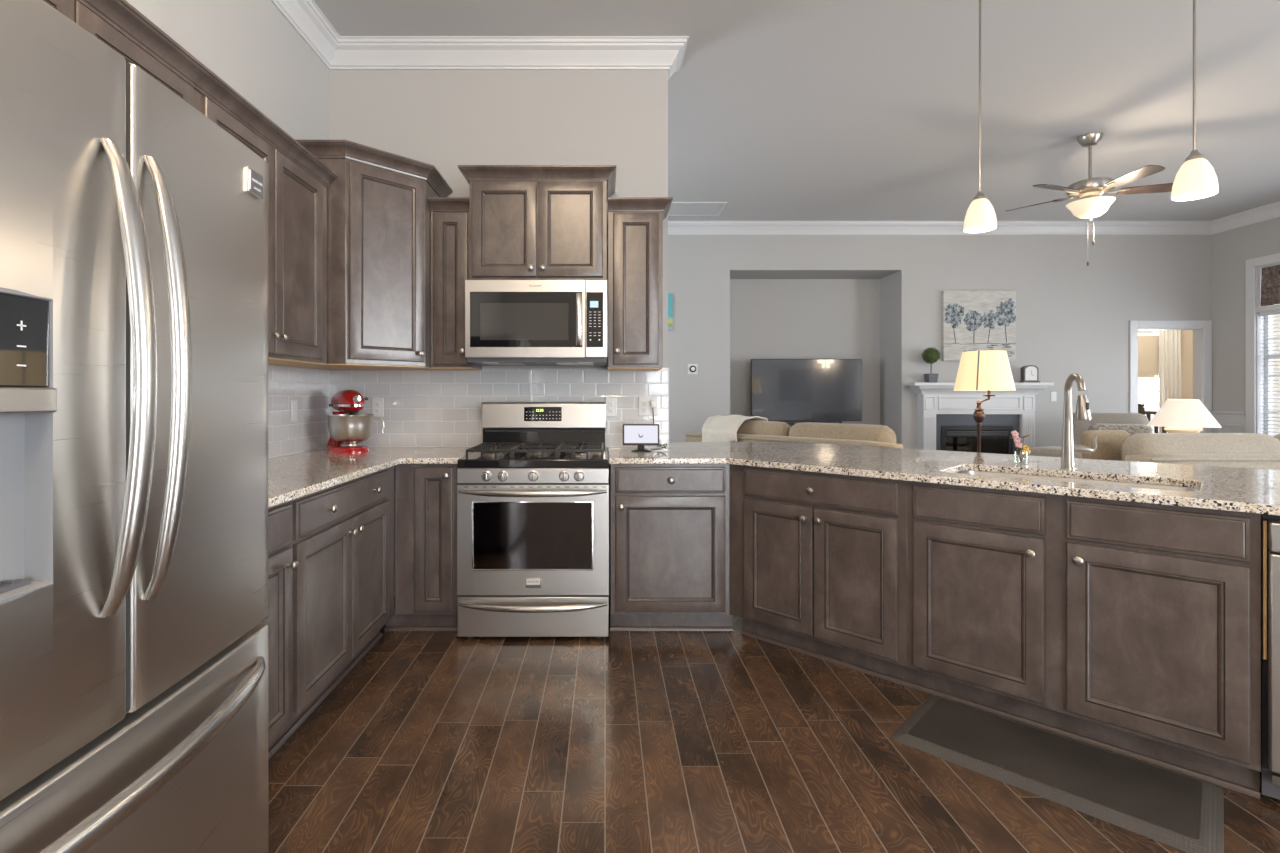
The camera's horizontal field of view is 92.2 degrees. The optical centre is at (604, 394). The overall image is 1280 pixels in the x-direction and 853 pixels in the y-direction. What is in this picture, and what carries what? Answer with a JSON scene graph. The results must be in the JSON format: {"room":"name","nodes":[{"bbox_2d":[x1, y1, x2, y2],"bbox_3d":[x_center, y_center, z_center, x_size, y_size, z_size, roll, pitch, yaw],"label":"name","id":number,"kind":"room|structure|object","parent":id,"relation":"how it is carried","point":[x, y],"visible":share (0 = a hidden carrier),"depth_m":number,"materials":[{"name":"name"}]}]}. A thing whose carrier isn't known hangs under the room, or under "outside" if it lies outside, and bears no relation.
{"room":"kitchen","nodes":[
{"label":"kitchen","id":0,"kind":"room"},
{"bbox_2d":[126,0,328,458],"bbox_3d":[-1.750,-0.450,2.075,0.120,3.370,11.150,0,0,0],"label":"wall","id":1,"kind":"structure","parent":0,"point":[249,45],"depth_m":3.00,"materials":[{"name":"grey paint"}]},
{"bbox_2d":[43,0,211,107],"bbox_3d":[-1.510,-0.831,1.607,0.357,0.532,0.955,0,0,0],"label":"upper cabinet","id":2,"kind":"object","parent":1,"relation":"attached to","point":[116,23],"visible":0.3,"depth_m":1.80,"materials":[{"name":"brown wood"}]},
{"bbox_2d":[196,72,336,364],"bbox_3d":[-1.510,-0.624,2.572,0.358,0.947,0.975,0,0,0],"label":"upper cabinet","id":3,"kind":"object","parent":1,"relation":"attached to","point":[298,181],"visible":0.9,"depth_m":2.68,"materials":[{"name":"brown wood"}]},
{"bbox_2d":[290,400,297,421],"bbox_3d":[-1.677,0.087,3.320,0.009,0.116,0.070,0,0,0],"label":"light switch","id":4,"kind":"object","parent":1,"relation":"attached to","point":[293,403],"visible":1,"depth_m":3.31,"materials":[{"name":"white plastic"}]},
{"bbox_2d":[268,365,329,458],"bbox_3d":[-1.686,0.078,2.591,0.008,0.486,2.342,0,0,0],"label":"backsplash","id":5,"kind":"structure","parent":1,"relation":"attached to","point":[310,388],"depth_m":3.38,"materials":[{"name":"tile"}]},
{"bbox_2d":[270,0,1279,234],"bbox_3d":[2.925,-2.064,2.075,9.230,0.142,11.150,0,0,0],"label":"trim","id":6,"kind":"structure","parent":1,"relation":"attached to","point":[337,52],"depth_m":3.75,"materials":[{"name":"white paint"}]},
{"bbox_2d":[329,70,667,595],"bbox_3d":[-0.652,-0.450,3.835,2.076,3.370,0.130,0,0,0],"label":"wall","id":7,"kind":"structure","parent":0,"point":[445,120],"depth_m":3.77,"materials":[{"name":"grey paint"}]},
{"bbox_2d":[275,140,452,369],"bbox_3d":[-1.307,-0.701,3.389,0.751,1.102,0.747,0,0,0],"label":"upper cabinet","id":8,"kind":"object","parent":7,"relation":"attached to","point":[378,209],"visible":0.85,"depth_m":3.18,"materials":[{"name":"brown wood"}]},
{"bbox_2d":[372,398,383,416],"bbox_3d":[-1.389,0.075,3.758,0.070,0.116,0.009,0,0,0],"label":"wall outlet","id":9,"kind":"object","parent":7,"relation":"attached to","point":[377,403],"visible":0.98,"depth_m":3.76,"materials":[{"name":"white plastic"}]},
{"bbox_2d":[428,197,481,369],"bbox_3d":[-0.868,-0.624,3.587,0.232,0.947,0.350,0,0,0],"label":"upper cabinet","id":10,"kind":"object","parent":7,"relation":"attached to","point":[449,216],"visible":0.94,"depth_m":3.44,"materials":[{"name":"brown wood"}]},
{"bbox_2d":[330,368,667,446],"bbox_3d":[-0.652,0.078,3.766,2.076,0.486,0.008,0,0,0],"label":"backsplash","id":11,"kind":"structure","parent":7,"relation":"attached to","point":[423,408],"depth_m":3.76,"materials":[{"name":"tile"}]},
{"bbox_2d":[458,165,615,279],"bbox_3d":[-0.368,-0.937,3.548,0.861,0.620,0.428,0,0,0],"label":"upper cabinet","id":12,"kind":"object","parent":7,"relation":"attached to","point":[527,222],"visible":0.97,"depth_m":3.37,"materials":[{"name":"brown wood"}]},
{"bbox_2d":[465,280,606,365],"bbox_3d":[-0.368,-0.395,3.503,0.760,0.441,0.514,0,0,0],"label":"microwave oven","id":13,"kind":"object","parent":12,"relation":"attached to","point":[508,322],"visible":1,"depth_m":3.29,"materials":[{"name":"grey metal"}]},
{"bbox_2d":[605,397,616,415],"bbox_3d":[0.037,0.072,3.758,0.070,0.116,0.009,0,0,0],"label":"wall outlet","id":14,"kind":"object","parent":7,"relation":"attached to","point":[611,402],"visible":0.96,"depth_m":3.76,"materials":[{"name":"white plastic"}]},
{"bbox_2d":[608,197,672,369],"bbox_3d":[0.197,-0.624,3.587,0.361,0.947,0.350,0,0,0],"label":"upper cabinet","id":15,"kind":"object","parent":7,"relation":"attached to","point":[635,224],"visible":1,"depth_m":3.46,"materials":[{"name":"brown wood"}]},
{"bbox_2d":[639,397,657,415],"bbox_3d":[0.264,0.070,3.758,0.116,0.116,0.009,0,0,0],"label":"wall outlet","id":16,"kind":"object","parent":7,"relation":"attached to","point":[645,409],"visible":0.87,"depth_m":3.76,"materials":[{"name":"white plastic"}]},
{"bbox_2d":[668,368,668,447],"bbox_3d":[0.389,0.078,3.830,0.006,0.486,0.140,0,0,0],"label":"trim","id":17,"kind":"structure","parent":7,"relation":"attached to","point":[668,368],"depth_m":3.76,"materials":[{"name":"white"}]},
{"bbox_2d":[268,517,1279,852],"bbox_3d":[2.925,1.295,2.060,9.530,0.120,11.420,0,0,0],"label":"floor","id":18,"kind":"structure","parent":0,"point":[733,741],"depth_m":2.07,"materials":[{"name":"brown wood"}]},
{"bbox_2d":[0,0,267,852],"bbox_3d":[-1.148,0.356,0.912,0.994,1.758,0.907,0,0,0],"label":"refrigerator","id":19,"kind":"object","parent":18,"relation":"on","point":[134,225],"visible":1,"depth_m":0.91,"materials":[{"name":"grey metal"}]},
{"bbox_2d":[260,501,298,759],"bbox_3d":[-1.353,0.794,1.762,0.654,0.882,0.683,0,0,0],"label":"base cabinet","id":20,"kind":"object","parent":18,"relation":"on","point":[280,565],"visible":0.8,"depth_m":2.02,"materials":[{"name":"brown wood"}]},
{"bbox_2d":[268,466,393,755],"bbox_3d":[-1.353,0.794,2.630,0.654,0.882,1.050,0,0,0],"label":"base cabinet","id":21,"kind":"object","parent":18,"relation":"on","point":[342,543],"visible":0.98,"depth_m":2.46,"materials":[{"name":"brown wood"}]},
{"bbox_2d":[268,448,473,507],"bbox_3d":[-1.214,0.336,2.591,0.937,0.030,2.342,0,0,0],"label":"countertop","id":22,"kind":"structure","parent":21,"relation":"on","point":[291,477],"depth_m":2.84,"materials":[{"name":"beige stone"}]},
{"bbox_2d":[326,389,383,452],"bbox_3d":[-1.480,0.144,3.523,0.346,0.354,0.255,0,0,32],"label":"stand mixer","id":23,"kind":"object","parent":22,"relation":"on","point":[347,428],"visible":1,"depth_m":3.42,"materials":[{"name":"red metal"}]},
{"bbox_2d":[327,414,383,445],"bbox_3d":[-1.419,0.201,3.497,0.300,0.175,0.247,0,0,0],"label":"bowl","id":24,"kind":"object","parent":23,"relation":"on","point":[344,429],"depth_m":3.41,"materials":[{"name":"grey metal"}]},
{"bbox_2d":[384,464,458,630],"bbox_3d":[-0.950,0.794,3.433,0.410,0.882,0.654,0,0,0],"label":"base cabinet","id":25,"kind":"object","parent":18,"relation":"on","point":[426,595],"visible":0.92,"depth_m":3.15,"materials":[{"name":"brown wood"}]},
{"bbox_2d":[457,402,608,637],"bbox_3d":[-0.361,0.638,3.377,0.760,1.193,0.731,0,0,0],"label":"gas range","id":26,"kind":"object","parent":18,"relation":"on","point":[533,496],"visible":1,"depth_m":3.08,"materials":[{"name":"grey metal"}]},
{"bbox_2d":[457,484,608,594],"bbox_3d":[-0.361,0.727,3.328,0.760,0.552,0.631,0,0,0],"label":"oven","id":27,"kind":"object","parent":26,"relation":"in","point":[513,539],"depth_m":3.08,"materials":[{"name":"silver metal"}]},
{"bbox_2d":[457,449,608,467],"bbox_3d":[-0.361,0.345,3.393,0.760,0.044,0.620,0,0,0],"label":"cooktop","id":28,"kind":"object","parent":26,"relation":"in","point":[476,459],"depth_m":3.08,"materials":[{"name":"black metal"}]},
{"bbox_2d":[610,464,732,630],"bbox_3d":[0.349,0.794,3.433,0.642,0.882,0.654,0,0,0],"label":"base cabinet","id":29,"kind":"object","parent":18,"relation":"on","point":[669,523],"visible":0.98,"depth_m":3.15,"materials":[{"name":"brown wood"}]},
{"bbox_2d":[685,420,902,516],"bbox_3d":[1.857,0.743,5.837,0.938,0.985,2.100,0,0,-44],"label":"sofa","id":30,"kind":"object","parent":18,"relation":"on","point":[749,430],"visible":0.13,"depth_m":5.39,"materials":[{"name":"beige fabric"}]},
{"bbox_2d":[702,415,767,441],"bbox_3d":[1.272,0.435,6.070,0.501,0.480,0.495,0,0,-44],"label":"throw blanket","id":31,"kind":"object","parent":30,"relation":"on","point":[718,428],"visible":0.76,"depth_m":5.96,"materials":[{"name":"white fabric"}]},
{"bbox_2d":[737,420,790,435],"bbox_3d":[1.403,0.517,6.053,0.286,0.535,0.930,0,0,-44],"label":"cushion","id":32,"kind":"object","parent":30,"relation":"on","point":[769,428],"depth_m":5.79,"materials":[{"name":"beige fabric"}]},
{"bbox_2d":[789,422,895,442],"bbox_3d":[2.050,0.517,5.371,0.286,0.535,0.930,0,0,-44],"label":"cushion","id":33,"kind":"object","parent":30,"relation":"on","point":[862,432],"depth_m":5.23,"materials":[{"name":"beige fabric"}]},
{"bbox_2d":[730,464,912,687],"bbox_3d":[1.135,0.794,3.044,0.644,0.882,0.865,0,0,-45],"label":"base cabinet","id":34,"kind":"object","parent":18,"relation":"on","point":[818,561],"visible":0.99,"depth_m":2.79,"materials":[{"name":"brown wood"}]},
{"bbox_2d":[608,442,1279,515],"bbox_3d":[1.770,0.336,2.806,4.030,0.030,1.645,0,0,38],"label":"countertop","id":35,"kind":"structure","parent":34,"relation":"on","point":[1248,490],"depth_m":2.69,"materials":[{"name":"beige stone"}]},
{"bbox_2d":[623,424,659,451],"bbox_3d":[0.205,0.244,3.507,0.210,0.154,0.075,0,0,2],"label":"smart display","id":36,"kind":"object","parent":35,"relation":"on","point":[640,435],"visible":1,"depth_m":3.50,"materials":[{"name":"black plastic"}]},
{"bbox_2d":[650,400,666,449],"bbox_3d":[0.314,0.175,3.642,0.098,0.286,0.206,0,0,0],"label":"power cable","id":37,"kind":"object","parent":35,"relation":"on","point":[652,402],"visible":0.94,"depth_m":3.71,"materials":[{"name":"white plastic"}]},
{"bbox_2d":[1010,430,1030,461],"bbox_3d":[1.931,0.243,2.857,0.082,0.157,0.062,0,0,-34],"label":"flower vase","id":38,"kind":"object","parent":35,"relation":"on","point":[1025,450],"visible":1,"depth_m":2.85,"materials":[{"name":"clear glass"}]},
{"bbox_2d":[956,471,1199,491],"bbox_3d":[1.817,0.443,2.447,0.834,0.184,0.460,0,0,45],"label":"sink","id":39,"kind":"object","parent":35,"relation":"in","point":[1048,478],"visible":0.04,"depth_m":2.56,"materials":[{"name":"silver metal"}]},
{"bbox_2d":[1060,373,1098,468],"bbox_3d":[2.030,0.114,2.646,0.214,0.414,0.125,0,0,-44],"label":"kitchen faucet","id":40,"kind":"object","parent":35,"relation":"on","point":[1082,406],"visible":1,"depth_m":2.67,"materials":[{"name":"silver metal"}]},
{"bbox_2d":[905,383,1053,454],"bbox_3d":[4.565,0.542,7.525,1.680,1.385,0.250,0,0,0],"label":"fireplace","id":41,"kind":"object","parent":18,"relation":"on","point":[945,420],"visible":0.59,"depth_m":7.50,"materials":[{"name":"white wood"}]},
{"bbox_2d":[922,347,939,382],"bbox_3d":[3.976,-0.365,7.502,0.206,0.431,0.206,0,0,0],"label":"topiary","id":42,"kind":"object","parent":41,"relation":"on","point":[930,355],"visible":1,"depth_m":7.45,"materials":[{"name":"green plant"}]},
{"bbox_2d":[924,374,938,382],"bbox_3d":[3.976,-0.205,7.500,0.123,0.110,0.123,0,0,0],"label":"pot","id":43,"kind":"object","parent":41,"relation":"on","point":[928,378],"depth_m":7.45,"materials":[{"name":"grey"}]},
{"bbox_2d":[905,383,1053,385],"bbox_3d":[4.565,-0.130,7.525,1.680,0.040,0.250,0,0,0],"label":"mantel shelf","id":44,"kind":"object","parent":41,"relation":"attached to","point":[906,384],"depth_m":7.40,"materials":[{"name":"white wood"}]},
{"bbox_2d":[1019,365,1039,382],"bbox_3d":[5.177,-0.258,7.500,0.200,0.215,0.090,0,0,6],"label":"mantel clock","id":45,"kind":"object","parent":41,"relation":"on","point":[1029,373],"visible":1,"depth_m":7.46,"materials":[{"name":"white wood"}]},
{"bbox_2d":[953,350,1015,452],"bbox_3d":[2.730,0.461,4.430,0.384,1.547,0.384,0,0,0],"label":"floor lamp","id":46,"kind":"object","parent":18,"relation":"on","point":[990,370],"visible":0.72,"depth_m":4.31,"materials":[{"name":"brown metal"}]},
{"bbox_2d":[1029,446,1081,458],"bbox_3d":[4.220,0.861,5.720,0.460,0.749,0.460,0,0,-20],"label":"ottoman","id":47,"kind":"object","parent":18,"relation":"on","point":[1048,451],"visible":0.15,"depth_m":5.63,"materials":[{"name":"beige fabric"}]},
{"bbox_2d":[891,696,1223,852],"bbox_3d":[1.482,1.225,2.071,0.850,0.020,0.456,0,0,45],"label":"kitchen mat","id":48,"kind":"object","parent":18,"relation":"on","point":[1179,811],"visible":1,"depth_m":1.98,"materials":[{"name":"grey"}]},
{"bbox_2d":[907,481,1260,798],"bbox_3d":[1.796,0.794,2.383,1.004,0.882,0.644,0,0,45],"label":"base cabinet","id":49,"kind":"object","parent":18,"relation":"on","point":[1129,629],"visible":0.91,"depth_m":2.10,"materials":[{"name":"brown wood"}]},
{"bbox_2d":[1072,412,1148,444],"bbox_3d":[5.664,0.720,6.791,0.910,1.030,0.903,0,0,22],"label":"armchair","id":50,"kind":"object","parent":18,"relation":"on","point":[1079,426],"visible":0.02,"depth_m":7.05,"materials":[{"name":"beige fabric"}]},
{"bbox_2d":[1089,423,1152,435],"bbox_3d":[5.403,0.504,6.462,0.520,0.403,0.239,0,0,24],"label":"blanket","id":51,"kind":"object","parent":50,"relation":"on","point":[1132,429],"visible":0.28,"depth_m":6.37,"materials":[{"name":"beige fabric"}]},
{"bbox_2d":[1123,433,1279,469],"bbox_3d":[4.895,0.757,4.681,2.350,0.955,0.938,0,0,0],"label":"sofa","id":52,"kind":"object","parent":18,"relation":"on","point":[1237,450],"visible":0.25,"depth_m":4.37,"materials":[{"name":"fabric"}]},
{"bbox_2d":[1080,430,1129,460],"bbox_3d":[4.086,0.466,5.008,0.422,0.360,0.184,0,0,-10],"label":"throw pillow","id":53,"kind":"object","parent":52,"relation":"on","point":[1108,441],"visible":0.44,"depth_m":4.93,"materials":[{"name":"beige fabric"}]},
{"bbox_2d":[1121,436,1129,460],"bbox_3d":[4.138,0.508,4.764,0.371,0.382,0.200,0,0,-27],"label":"throw pillow","id":54,"kind":"object","parent":52,"relation":"on","point":[1124,439],"visible":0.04,"depth_m":4.78,"materials":[{"name":"beige fabric"}]},
{"bbox_2d":[1261,514,1279,801],"bbox_3d":[2.347,0.797,1.788,0.610,0.875,0.666,0,0,45],"label":"dishwasher","id":55,"kind":"object","parent":18,"relation":"on","point":[1270,524],"visible":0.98,"depth_m":1.81,"materials":[{"name":"silver metal"}]},
{"bbox_3d":[5.300,0.920,5.620,0.560,0.630,0.560,0,0,0],"label":"end table","id":56,"kind":"object","parent":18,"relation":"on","visible":0},
{"bbox_2d":[1147,399,1220,432],"bbox_3d":[5.170,0.323,5.500,0.490,0.565,0.490,0,0,0],"label":"table lamp","id":57,"kind":"object","parent":56,"relation":"on","point":[1175,415],"visible":0.59,"depth_m":5.39,"materials":[{"name":"white fabric"}]},
{"bbox_2d":[313,0,1279,220],"bbox_3d":[2.925,-2.195,2.375,9.530,0.120,12.050,0,0,0],"label":"ceiling","id":58,"kind":"structure","parent":0,"point":[779,110],"depth_m":4.31,"materials":[{"name":"grey paint"}]},
{"bbox_2d":[668,202,726,215],"bbox_3d":[1.020,-2.129,7.050,0.660,0.012,0.500,0,0,0],"label":"ceiling vent","id":59,"kind":"object","parent":58,"relation":"in","point":[676,208],"visible":0.92,"depth_m":7.03,"materials":[{"name":"white metal"}]},
{"bbox_2d":[963,0,996,232],"bbox_3d":[1.945,-1.498,3.190,0.149,1.275,0.149,0,0,0],"label":"pendant light","id":60,"kind":"object","parent":58,"relation":"hanging from","point":[980,216],"visible":1,"depth_m":3.17,"materials":[{"name":"white glass"}]},
{"bbox_2d":[1006,132,1172,265],"bbox_3d":[4.005,-1.597,5.027,1.174,1.075,1.142,0,0,0],"label":"ceiling fan","id":61,"kind":"object","parent":58,"relation":"hanging from","point":[1091,203],"visible":1,"depth_m":4.98,"materials":[{"name":"brown wood"}]},
{"bbox_2d":[1171,0,1218,200],"bbox_3d":[2.545,-1.498,2.655,0.149,1.275,0.149,0,0,0],"label":"pendant light","id":62,"kind":"object","parent":58,"relation":"hanging from","point":[1196,178],"visible":1,"depth_m":2.64,"materials":[{"name":"white glass"}]},
{"bbox_2d":[668,235,1279,448],"bbox_3d":[4.030,-0.450,8.010,11.440,3.370,0.720,0,0,0],"label":"wall","id":63,"kind":"structure","parent":0,"point":[876,300],"depth_m":7.65,"materials":[{"name":"grey paint"}]},
{"bbox_2d":[668,294,672,330],"bbox_3d":[0.594,-1.026,7.635,0.487,0.460,0.030,0,0,0],"label":"wall picture","id":64,"kind":"object","parent":63,"relation":"attached to","point":[670,296],"visible":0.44,"depth_m":7.62},
{"bbox_2d":[688,364,697,373],"bbox_3d":[1.091,-0.323,7.634,0.124,0.124,0.032,0,0,0],"label":"thermostat","id":65,"kind":"object","parent":63,"relation":"attached to","point":[692,368],"visible":1,"depth_m":7.64,"materials":[{"name":"white plastic"}]},
{"bbox_2d":[942,291,1015,360],"bbox_3d":[4.633,-0.858,7.623,0.897,0.865,0.050,0,0,0],"label":"tree painting","id":66,"kind":"object","parent":63,"relation":"attached to","point":[971,320],"visible":0.85,"depth_m":7.60,"materials":[{"name":"fabric"}]},
{"bbox_2d":[1051,392,1056,400],"bbox_3d":[5.579,0.019,7.646,0.070,0.116,0.009,0,0,0],"label":"light switch","id":67,"kind":"object","parent":63,"relation":"attached to","point":[1053,394],"visible":1,"depth_m":7.64,"materials":[{"name":"white plastic"}]},
{"bbox_2d":[1129,320,1211,432],"bbox_3d":[7.025,0.155,7.700,1.010,2.160,0.140,0,0,0],"label":"door frame","id":68,"kind":"structure","parent":63,"relation":"in","point":[1202,329],"depth_m":7.63,"materials":[{"name":"white wood"}]},
{"bbox_2d":[1181,330,1192,398],"bbox_3d":[7.825,-0.450,10.260,3.850,3.370,0.120,0,0,0],"label":"wall","id":69,"kind":"structure","parent":0,"point":[1186,335],"depth_m":10.20,"materials":[{"name":"beige paint"}]},
{"bbox_2d":[1138,330,1158,432],"bbox_3d":[8.995,-0.155,10.240,0.910,1.920,0.180,0,0,0],"label":"window","id":70,"kind":"structure","parent":69,"relation":"in","point":[1140,332],"depth_m":10.28,"materials":[{"name":"white wood"}]},
{"bbox_2d":[1138,335,1158,377],"bbox_3d":[8.990,-0.635,10.160,0.620,0.700,0.020,0,0,0],"label":"roller shade","id":71,"kind":"object","parent":70,"relation":"attached to","point":[1148,345],"visible":0.64,"depth_m":10.15,"materials":[{"name":"beige fabric"}]},
{"bbox_2d":[1159,330,1180,432],"bbox_3d":[9.286,-0.165,10.114,0.347,2.300,0.072,0,0,0],"label":"sheer curtain","id":72,"kind":"object","parent":70,"relation":"hanging from","point":[1169,340],"visible":0.51,"depth_m":10.11,"materials":[{"name":"white fabric"}]},
{"bbox_2d":[1211,217,1279,411],"bbox_3d":[7.615,-0.450,2.075,0.150,3.370,11.150,0,0,0],"label":"wall","id":73,"kind":"structure","parent":0,"point":[1230,249],"depth_m":7.38,"materials":[{"name":"grey paint"}]},
{"bbox_2d":[1210,411,1245,432],"bbox_3d":[7.525,0.652,7.440,0.030,0.905,0.420,0,0,0],"label":"trim","id":74,"kind":"structure","parent":73,"relation":"attached to","point":[1230,422],"depth_m":7.41,"materials":[{"name":"grey"}]},
{"bbox_2d":[1246,253,1279,436],"bbox_3d":[7.580,-0.425,6.035,0.180,2.320,2.410,0,0,0],"label":"window","id":75,"kind":"structure","parent":73,"relation":"in","point":[1254,334],"depth_m":7.11,"materials":[{"name":"white"}]},
{"bbox_2d":[1260,310,1279,435],"bbox_3d":[7.575,-0.190,6.570,0.060,1.530,1.040,0,0,0],"label":"window blind","id":76,"kind":"object","parent":75,"relation":"attached to","point":[1274,312],"visible":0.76,"depth_m":6.99,"materials":[{"name":"white"}]},
{"bbox_2d":[1261,265,1279,305],"bbox_3d":[7.591,-1.245,6.033,0.065,0.440,2.134,0,0,0],"label":"window valance","id":77,"kind":"object","parent":75,"relation":"attached to","point":[1270,276],"visible":0.98,"depth_m":7.02,"materials":[{"name":"brown fabric"}]},
{"bbox_3d":[7.825,1.295,8.985,3.850,0.120,2.430,0,0,0],"label":"floor","id":78,"kind":"structure","parent":0,"visible":0},
{"bbox_2d":[1138,404,1166,432],"bbox_3d":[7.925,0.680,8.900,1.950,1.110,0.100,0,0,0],"label":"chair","id":79,"kind":"object","parent":78,"relation":"on","point":[1141,409],"visible":0.13,"depth_m":8.87,"materials":[{"name":"brown wood"}]},
{"bbox_3d":[2.623,1.295,7.950,2.135,0.120,0.600,0,0,0],"label":"niche","id":80,"kind":"object","parent":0,"visible":0},
{"bbox_3d":[2.620,0.820,7.979,1.800,0.830,0.482,0,0,0],"label":"media console","id":81,"kind":"object","parent":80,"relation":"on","visible":0},
{"bbox_2d":[751,359,861,423],"bbox_3d":[2.608,-0.031,7.980,1.432,0.872,0.240,0,0,0],"label":"television","id":82,"kind":"object","parent":81,"relation":"on","point":[781,389],"visible":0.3,"depth_m":7.95,"materials":[{"name":"black plastic"}]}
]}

